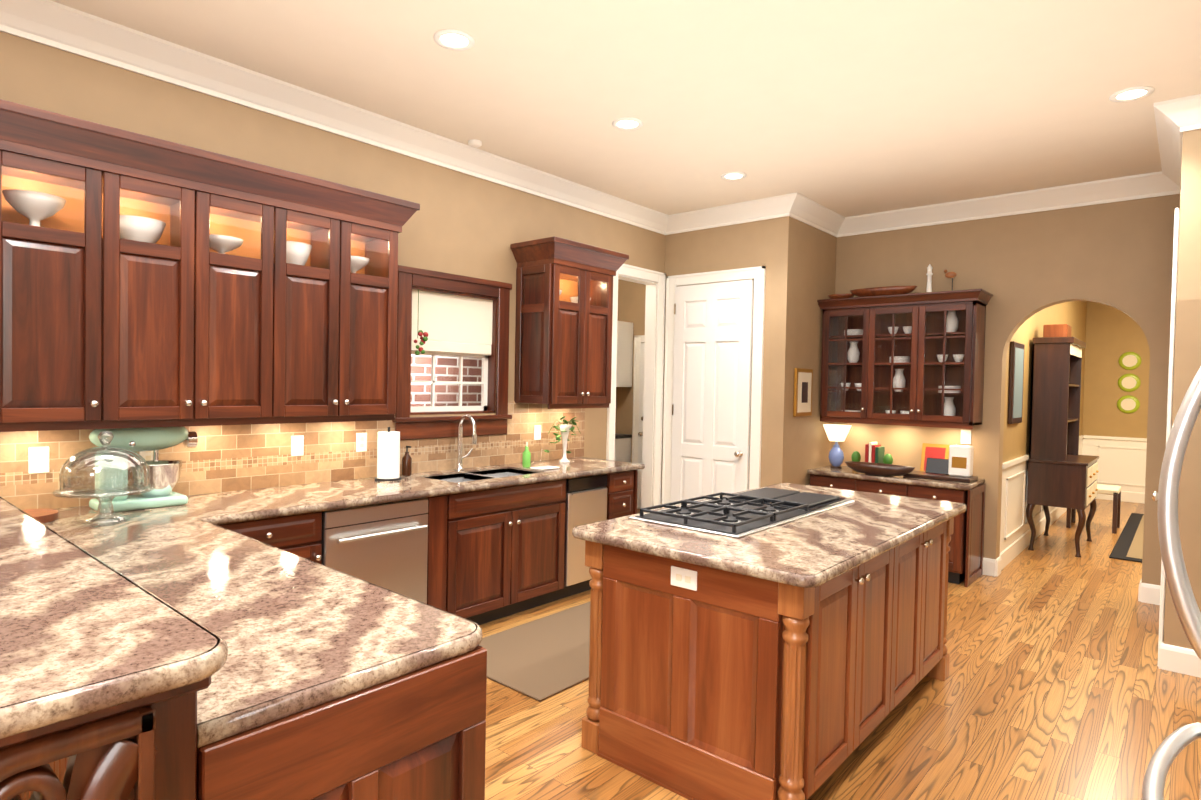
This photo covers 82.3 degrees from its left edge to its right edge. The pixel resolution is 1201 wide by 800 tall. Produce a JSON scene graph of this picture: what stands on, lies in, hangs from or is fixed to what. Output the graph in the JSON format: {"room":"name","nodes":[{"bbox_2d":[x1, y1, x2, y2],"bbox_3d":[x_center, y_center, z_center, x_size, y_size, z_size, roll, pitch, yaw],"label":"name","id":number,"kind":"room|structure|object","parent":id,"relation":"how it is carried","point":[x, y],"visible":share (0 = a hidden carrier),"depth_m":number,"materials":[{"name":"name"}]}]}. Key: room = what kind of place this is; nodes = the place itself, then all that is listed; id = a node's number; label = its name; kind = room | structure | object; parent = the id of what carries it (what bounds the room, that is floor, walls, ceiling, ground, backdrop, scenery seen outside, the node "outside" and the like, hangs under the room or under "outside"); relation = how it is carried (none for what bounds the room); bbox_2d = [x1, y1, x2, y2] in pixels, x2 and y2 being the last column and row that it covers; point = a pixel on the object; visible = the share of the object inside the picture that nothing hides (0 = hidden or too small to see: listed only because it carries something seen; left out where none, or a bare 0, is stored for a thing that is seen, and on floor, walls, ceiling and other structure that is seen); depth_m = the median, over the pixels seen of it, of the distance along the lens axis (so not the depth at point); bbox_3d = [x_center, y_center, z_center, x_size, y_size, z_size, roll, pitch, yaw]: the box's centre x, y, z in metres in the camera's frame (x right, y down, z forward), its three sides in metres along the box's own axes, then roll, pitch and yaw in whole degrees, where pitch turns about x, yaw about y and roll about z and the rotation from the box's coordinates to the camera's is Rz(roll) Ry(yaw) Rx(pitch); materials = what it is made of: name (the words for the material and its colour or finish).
{"room":"kitchen","nodes":[
{"label":"kitchen","id":0,"kind":"room"},
{"bbox_2d":[0,31,1200,649],"bbox_3d":[2.017,-0.094,4.326,9.190,3.120,15.740,2,2,41],"label":"wall","id":1,"kind":"structure","parent":0,"point":[1096,279],"depth_m":5.39,"materials":[{"name":"beige paint"}]},
{"bbox_2d":[0,183,75,230],"bbox_3d":[-2.378,-0.775,2.889,0.210,0.160,0.206,2,2,41],"label":"glass pane","id":2,"kind":"object","parent":1,"relation":"attached to","point":[17,201],"depth_m":2.88,"materials":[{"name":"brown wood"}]},
{"bbox_2d":[0,219,107,426],"bbox_3d":[-2.379,-0.304,2.892,0.350,0.780,0.388,2,2,41],"label":"upper cabinet","id":3,"kind":"object","parent":1,"relation":"attached to","point":[54,280],"depth_m":2.80,"materials":[{"name":"brown wood"}]},
{"bbox_2d":[108,235,279,422],"bbox_3d":[-2.018,-0.306,3.313,0.350,0.780,0.720,2,2,41],"label":"upper cabinet","id":4,"kind":"object","parent":1,"relation":"attached to","point":[147,281],"depth_m":3.18,"materials":[{"name":"brown wood"}]},
{"bbox_2d":[0,401,584,509],"bbox_3d":[-1.524,0.249,4.173,0.010,0.470,4.250,2,2,41],"label":"tile backsplash","id":5,"kind":"structure","parent":1,"relation":"attached to","point":[222,458],"depth_m":3.85,"materials":[{"name":"tile"}]},
{"bbox_2d":[28,446,48,473],"bbox_3d":[-2.485,0.265,3.042,0.007,0.116,0.072,2,2,41],"label":"electrical outlet plate","id":6,"kind":"object","parent":5,"relation":"attached to","point":[38,459],"depth_m":3.04,"materials":[{"name":"white plastic"}]},
{"bbox_2d":[140,451,152,460],"bbox_3d":[-2.211,0.264,3.360,0.007,0.116,0.072,2,2,41],"label":"electrical outlet plate","id":7,"kind":"object","parent":5,"relation":"attached to","point":[147,455],"depth_m":3.36,"materials":[{"name":"white"}]},
{"bbox_2d":[291,435,303,455],"bbox_3d":[-1.729,0.261,3.921,0.007,0.116,0.072,2,2,41],"label":"electrical outlet plate","id":8,"kind":"object","parent":5,"relation":"attached to","point":[297,442],"depth_m":3.92,"materials":[{"name":"white plastic"}]},
{"bbox_2d":[356,433,366,451],"bbox_3d":[-1.468,0.259,4.225,0.007,0.116,0.072,2,2,41],"label":"electrical outlet plate","id":9,"kind":"object","parent":5,"relation":"attached to","point":[361,438],"depth_m":4.22,"materials":[{"name":"white plastic"}]},
{"bbox_2d":[534,425,540,439],"bbox_3d":[-0.490,0.254,5.362,0.007,0.116,0.072,2,2,41],"label":"electrical outlet plate","id":10,"kind":"object","parent":5,"relation":"attached to","point":[537,428],"depth_m":5.36,"materials":[{"name":"white plastic"}]},
{"bbox_2d":[276,259,397,418],"bbox_3d":[-1.551,-0.309,3.856,0.350,0.780,0.714,2,2,41],"label":"upper cabinet","id":11,"kind":"object","parent":1,"relation":"attached to","point":[336,352],"depth_m":3.72,"materials":[{"name":"brown wood"}]},
{"bbox_2d":[411,354,481,406],"bbox_3d":[-1.657,-0.138,5.308,0.050,3.220,3.800,2,2,41],"label":"brick","id":12,"kind":"object","parent":1,"relation":"attached to","point":[452,371],"depth_m":5.70,"materials":[{"name":"red brick"}]},
{"bbox_2d":[392,265,511,439],"bbox_3d":[-1.031,-0.303,4.783,0.170,1.117,0.990,2,2,41],"label":"window unit","id":13,"kind":"structure","parent":1,"relation":"in","point":[460,324],"depth_m":4.76,"materials":[{"name":"brown wood"}]},
{"bbox_2d":[414,289,427,354],"bbox_3d":[-1.164,-0.505,4.465,0.045,0.431,0.095,2,2,41],"label":"plant","id":14,"kind":"object","parent":13,"relation":"hanging from","point":[423,340],"visible":1,"depth_m":4.46,"materials":[{"name":"green plant"}]},
{"bbox_2d":[411,289,492,355],"bbox_3d":[-1.032,-0.530,4.782,0.028,0.410,0.704,2,2,41],"label":"roman shade","id":15,"kind":"object","parent":13,"relation":"attached to","point":[455,325],"depth_m":4.77,"materials":[{"name":"beige fabric"}]},
{"bbox_2d":[510,236,628,408],"bbox_3d":[-0.234,-0.548,5.289,0.465,1.215,0.840,2,2,41],"label":"upper cabinet","id":16,"kind":"object","parent":1,"relation":"attached to","point":[563,328],"visible":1,"depth_m":5.11,"materials":[{"name":"brown wood"}]},
{"bbox_2d":[0,0,1200,236],"bbox_3d":[2.764,-1.551,3.677,7.056,0.149,15.500,2,2,41],"label":"crown molding","id":17,"kind":"structure","parent":1,"relation":"attached to","point":[66,28],"depth_m":4.40,"materials":[{"name":"white wood"}]},
{"bbox_2d":[615,433,631,461],"bbox_3d":[-0.011,0.829,8.492,0.498,0.810,0.628,2,2,41],"label":"base cabinet","id":18,"kind":"object","parent":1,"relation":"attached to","point":[622,447],"visible":0.18,"depth_m":8.46,"materials":[{"name":"white"}]},
{"bbox_2d":[616,321,632,386],"bbox_3d":[0.107,-0.566,8.575,0.488,0.800,0.338,2,2,41],"label":"upper cabinet","id":19,"kind":"object","parent":1,"relation":"attached to","point":[624,353],"visible":0.31,"depth_m":8.42,"materials":[{"name":"white wood"}]},
{"bbox_2d":[606,264,665,509],"bbox_3d":[0.281,0.088,6.347,0.152,2.598,0.796,2,2,41],"label":"door frame","id":20,"kind":"structure","parent":1,"relation":"attached to","point":[653,388],"depth_m":6.55,"materials":[{"name":"white wood"}]},
{"bbox_2d":[632,335,644,508],"bbox_3d":[0.761,0.287,8.170,1.000,2.138,0.107,2,2,41],"label":"room door","id":21,"kind":"structure","parent":1,"relation":"in","point":[638,393],"depth_m":8.46,"materials":[{"name":"white wood"}]},
{"bbox_2d":[661,266,765,507],"bbox_3d":[0.973,0.119,6.230,1.020,2.568,0.110,2,2,41],"label":"pantry door","id":22,"kind":"structure","parent":1,"relation":"in","point":[712,400],"depth_m":6.22,"materials":[{"name":"white wood"}]},
{"bbox_2d":[793,368,812,416],"bbox_3d":[1.787,-0.067,6.053,0.029,0.420,0.340,2,2,41],"label":"framed picture","id":23,"kind":"object","parent":1,"relation":"attached to","point":[802,398],"visible":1,"depth_m":6.02,"materials":[{"name":"gold metal"}]},
{"bbox_2d":[820,296,876,423],"bbox_3d":[2.313,-0.357,6.270,0.480,1.062,0.350,2,2,41],"label":"upper cabinet","id":24,"kind":"object","parent":1,"relation":"attached to","point":[849,327],"depth_m":6.24,"materials":[{"name":"brown wood"}]},
{"bbox_2d":[873,292,988,427],"bbox_3d":[2.753,-0.340,5.892,0.889,1.062,0.350,2,2,41],"label":"upper cabinet","id":25,"kind":"object","parent":1,"relation":"attached to","point":[896,355],"depth_m":5.78,"materials":[{"name":"brown wood"}]},
{"bbox_2d":[961,430,970,443],"bbox_3d":[3.098,0.314,5.825,0.080,0.120,0.006,2,2,41],"label":"switch plate","id":26,"kind":"object","parent":1,"relation":"attached to","point":[965,436],"visible":1,"depth_m":5.82,"materials":[{"name":"white plastic"}]},
{"bbox_2d":[982,557,999,576],"bbox_3d":[2.732,1.369,6.142,1.436,0.141,0.016,2,2,41],"label":"baseboard","id":27,"kind":"structure","parent":1,"relation":"attached to","point":[990,566],"depth_m":5.70,"materials":[{"name":"white wood"}]},
{"bbox_2d":[1008,341,1024,423],"bbox_3d":[3.725,-0.151,6.154,0.032,0.720,0.500,2,2,41],"label":"framed picture","id":28,"kind":"object","parent":1,"relation":"attached to","point":[1016,379],"visible":1,"depth_m":6.06,"materials":[{"name":"brown wood"}]},
{"bbox_2d":[1000,435,1146,569],"bbox_3d":[6.899,1.052,6.560,4.390,0.919,5.755,2,2,41],"label":"wall paneling","id":29,"kind":"structure","parent":1,"relation":"attached to","point":[1121,461],"depth_m":9.66,"materials":[{"name":"white wood"}]},
{"bbox_2d":[1117,395,1139,413],"bbox_3d":[7.524,0.063,9.798,0.260,0.260,0.017,2,2,41],"label":"plate","id":30,"kind":"object","parent":1,"relation":"attached to","point":[1127,404],"depth_m":9.79,"materials":[{"name":"green ceramic"}]},
{"bbox_2d":[1118,374,1140,391],"bbox_3d":[7.530,-0.246,9.791,0.260,0.260,0.017,2,2,41],"label":"plate","id":31,"kind":"object","parent":1,"relation":"attached to","point":[1127,382],"depth_m":9.78,"materials":[{"name":"green ceramic"}]},
{"bbox_2d":[1119,352,1140,369],"bbox_3d":[7.536,-0.556,9.784,0.260,0.260,0.017,2,2,41],"label":"plate","id":32,"kind":"object","parent":1,"relation":"attached to","point":[1128,360],"depth_m":9.78,"materials":[{"name":"green ceramic"}]},
{"bbox_2d":[1156,586,1163,668],"bbox_3d":[3.601,1.424,4.409,0.046,0.141,1.511,2,2,41],"label":"baseboard","id":33,"kind":"structure","parent":1,"relation":"attached to","point":[1161,649],"depth_m":3.83,"materials":[{"name":"white"}]},
{"bbox_2d":[1151,208,1179,666],"bbox_3d":[3.458,0.216,4.218,0.080,2.560,0.988,2,2,41],"label":"door frame","id":34,"kind":"structure","parent":1,"relation":"attached to","point":[1154,495],"depth_m":3.82,"materials":[{"name":"white wood"}]},
{"bbox_2d":[1163,644,1200,677],"bbox_3d":[3.494,1.442,3.515,0.930,0.141,0.016,2,2,41],"label":"baseboard","id":35,"kind":"structure","parent":1,"relation":"attached to","point":[1181,660],"depth_m":3.77,"materials":[{"name":"white"}]},
{"bbox_2d":[51,0,1200,216],"bbox_3d":[2.048,-1.704,4.291,9.550,0.100,16.100,2,2,41],"label":"ceiling","id":36,"kind":"structure","parent":0,"point":[846,108],"depth_m":3.58,"materials":[{"name":"paint"}]},
{"bbox_2d":[434,29,474,50],"bbox_3d":[-0.671,-1.667,3.156,0.193,0.030,0.192,2,2,41],"label":"recessed light","id":37,"kind":"object","parent":36,"relation":"in","point":[454,39],"depth_m":3.20,"materials":[{"name":"white"}]},
{"bbox_2d":[468,139,481,147],"bbox_3d":[-0.825,-1.700,4.515,0.137,0.030,0.121,2,2,41],"label":"recessed light","id":38,"kind":"object","parent":36,"relation":"in","point":[474,143],"depth_m":4.54,"materials":[{"name":"white"}]},
{"bbox_2d":[612,117,642,129],"bbox_3d":[0.162,-1.672,4.125,0.188,0.030,0.195,2,2,41],"label":"recessed light","id":39,"kind":"object","parent":36,"relation":"in","point":[627,123],"depth_m":4.19,"materials":[{"name":"white"}]},
{"bbox_2d":[721,172,745,179],"bbox_3d":[0.986,-1.677,5.101,0.190,0.030,0.198,2,2,41],"label":"recessed light","id":40,"kind":"object","parent":36,"relation":"in","point":[729,175],"depth_m":5.18,"materials":[{"name":"white"}]},
{"bbox_2d":[1109,86,1153,101],"bbox_3d":[2.767,-1.609,3.584,0.183,0.030,0.198,2,2,41],"label":"recessed light","id":41,"kind":"object","parent":36,"relation":"in","point":[1133,93],"depth_m":3.64,"materials":[{"name":"white"}]},
{"bbox_2d":[479,499,1200,799],"bbox_3d":[1.985,1.515,4.362,9.550,0.100,16.100,2,2,41],"label":"floor","id":42,"kind":"structure","parent":0,"point":[1057,684],"depth_m":3.26,"materials":[{"name":"brown wood"}]},
{"bbox_2d":[0,646,486,799],"bbox_3d":[-1.230,1.015,2.076,1.956,0.874,0.635,2,2,41],"label":"base cabinet","id":43,"kind":"object","parent":42,"relation":"on","point":[420,734],"depth_m":1.33,"materials":[{"name":"brown wood"}]},
{"bbox_2d":[0,496,227,755],"bbox_3d":[-1.757,0.414,1.838,2.708,0.095,0.451,2,2,41],"label":"countertop","id":44,"kind":"structure","parent":43,"relation":"on","point":[83,644],"depth_m":1.13,"materials":[{"name":"beige stone"}]},
{"bbox_2d":[59,513,502,747],"bbox_3d":[-1.194,0.558,2.062,1.898,0.040,0.673,2,2,41],"label":"countertop","id":45,"kind":"structure","parent":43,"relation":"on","point":[299,598],"depth_m":1.78,"materials":[{"name":"brown stone"}]},
{"bbox_2d":[43,457,644,616],"bbox_3d":[-1.159,0.951,4.111,0.686,0.915,3.823,2,2,41],"label":"base cabinet","id":46,"kind":"object","parent":42,"relation":"on","point":[499,540],"depth_m":4.08,"materials":[{"name":"brown wood"}]},
{"bbox_2d":[22,509,57,522],"bbox_3d":[-2.369,0.482,2.818,0.230,0.030,0.230,2,2,41],"label":"cutting board","id":47,"kind":"object","parent":46,"relation":"on","point":[44,515],"visible":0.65,"depth_m":2.83,"materials":[{"name":"brown wood"}]},
{"bbox_2d":[52,431,154,523],"bbox_3d":[-2.061,0.314,2.862,0.350,0.375,0.350,2,2,41],"label":"cake dome","id":48,"kind":"object","parent":46,"relation":"on","point":[143,485],"visible":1,"depth_m":2.84,"materials":[{"name":"clear glass"}]},
{"bbox_2d":[89,426,197,512],"bbox_3d":[-2.119,0.291,3.192,0.216,0.405,0.425,2,2,41],"label":"stand mixer","id":49,"kind":"object","parent":46,"relation":"on","point":[164,476],"visible":0.62,"depth_m":3.14,"materials":[{"name":"green metal"}]},
{"bbox_2d":[375,427,401,480],"bbox_3d":[-1.298,0.326,4.211,0.160,0.322,0.160,2,2,41],"label":"paper towel","id":50,"kind":"object","parent":46,"relation":"on","point":[388,455],"visible":1,"depth_m":4.16,"materials":[{"name":"white paper"}]},
{"bbox_2d":[402,446,411,475],"bbox_3d":[-1.240,0.389,4.412,0.070,0.190,0.058,2,2,41],"label":"soap bottle","id":51,"kind":"object","parent":46,"relation":"on","point":[406,464],"visible":1,"depth_m":4.39,"materials":[{"name":"brown glass"}]},
{"bbox_2d":[455,414,476,469],"bbox_3d":[-0.894,0.290,4.710,0.200,0.388,0.125,2,2,41],"label":"faucet","id":52,"kind":"object","parent":46,"relation":"on","point":[459,466],"visible":1,"depth_m":4.71,"materials":[{"name":"silver metal"}]},
{"bbox_2d":[522,442,558,469],"bbox_3d":[-0.443,0.398,4.940,0.250,0.180,0.180,2,2,41],"label":"soap","id":53,"kind":"object","parent":46,"relation":"on","point":[526,459],"visible":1,"depth_m":4.95,"materials":[{"name":"green"}]},
{"bbox_2d":[544,416,579,462],"bbox_3d":[-0.283,0.302,5.336,0.233,0.361,0.302,2,2,41],"label":"vase","id":54,"kind":"object","parent":46,"relation":"on","point":[565,429],"visible":1,"depth_m":5.31,"materials":[{"name":"white ceramic"}]},
{"bbox_2d":[479,602,589,700],"bbox_3d":[-0.161,1.423,4.063,0.820,0.012,1.350,2,2,41],"label":"floor mat","id":55,"kind":"object","parent":42,"relation":"on","point":[541,659],"visible":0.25,"depth_m":3.84,"materials":[{"name":"brown fabric"}]},
{"bbox_2d":[581,519,953,799],"bbox_3d":[0.908,1.025,3.261,0.983,0.885,1.870,2,2,41],"label":"kitchen island","id":56,"kind":"object","parent":42,"relation":"on","point":[800,659],"depth_m":2.57,"materials":[{"name":"brown wood"}]},
{"bbox_2d":[572,483,966,590],"bbox_3d":[0.915,0.561,3.266,1.068,0.040,1.998,2,2,41],"label":"island countertop","id":57,"kind":"structure","parent":56,"relation":"on","point":[809,553],"depth_m":2.72,"materials":[{"name":"beige stone"}]},
{"bbox_2d":[629,487,853,537],"bbox_3d":[0.739,0.512,3.358,0.550,0.045,1.240,2,2,41],"label":"cooktop","id":58,"kind":"object","parent":57,"relation":"in","point":[739,515],"visible":1,"depth_m":3.16,"materials":[{"name":"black metal"}]},
{"bbox_2d":[808,424,985,586],"bbox_3d":[2.525,0.843,5.937,1.303,1.196,0.585,2,2,41],"label":"desk","id":59,"kind":"object","parent":42,"relation":"on","point":[945,473],"visible":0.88,"depth_m":5.66,"materials":[{"name":"brown wood"}]},
{"bbox_2d":[823,424,850,468],"bbox_3d":[2.160,0.427,6.289,0.250,0.395,0.250,2,2,41],"label":"table lamp","id":60,"kind":"object","parent":59,"relation":"on","point":[835,432],"depth_m":6.24,"materials":[{"name":"blue ceramic"}]},
{"bbox_2d":[845,461,914,475],"bbox_3d":[2.368,0.593,5.848,0.583,0.090,0.216,2,2,41],"label":"dough bowl","id":61,"kind":"object","parent":59,"relation":"on","point":[860,468],"depth_m":5.81,"materials":[{"name":"brown wood"}]},
{"bbox_2d":[1026,324,1098,556],"bbox_3d":[4.657,0.362,6.872,0.502,2.202,1.030,2,2,41],"label":"hutch","id":62,"kind":"object","parent":42,"relation":"on","point":[1062,473],"visible":1,"depth_m":6.58,"materials":[{"name":"brown wood"}]},
{"bbox_2d":[1066,484,1120,533],"bbox_3d":[5.642,0.960,7.848,0.460,1.000,0.460,2,2,41],"label":"bench","id":63,"kind":"object","parent":42,"relation":"on","point":[1114,491],"visible":0.52,"depth_m":7.71,"materials":[{"name":"brown wood"}]},
{"bbox_2d":[1109,513,1143,562],"bbox_3d":[6.816,1.500,6.736,2.720,0.014,3.200,2,2,41],"label":"dining rug","id":64,"kind":"object","parent":42,"relation":"on","point":[1128,546],"visible":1,"depth_m":7.05,"materials":[{"name":"black fabric"}]},
{"bbox_2d":[1142,366,1200,799],"bbox_3d":[1.464,0.621,1.126,0.895,1.770,0.920,2,2,41],"label":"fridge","id":65,"kind":"object","parent":42,"relation":"on","point":[1173,745],"visible":1,"depth_m":1.35,"materials":[{"name":"silver metal"}]}
]}

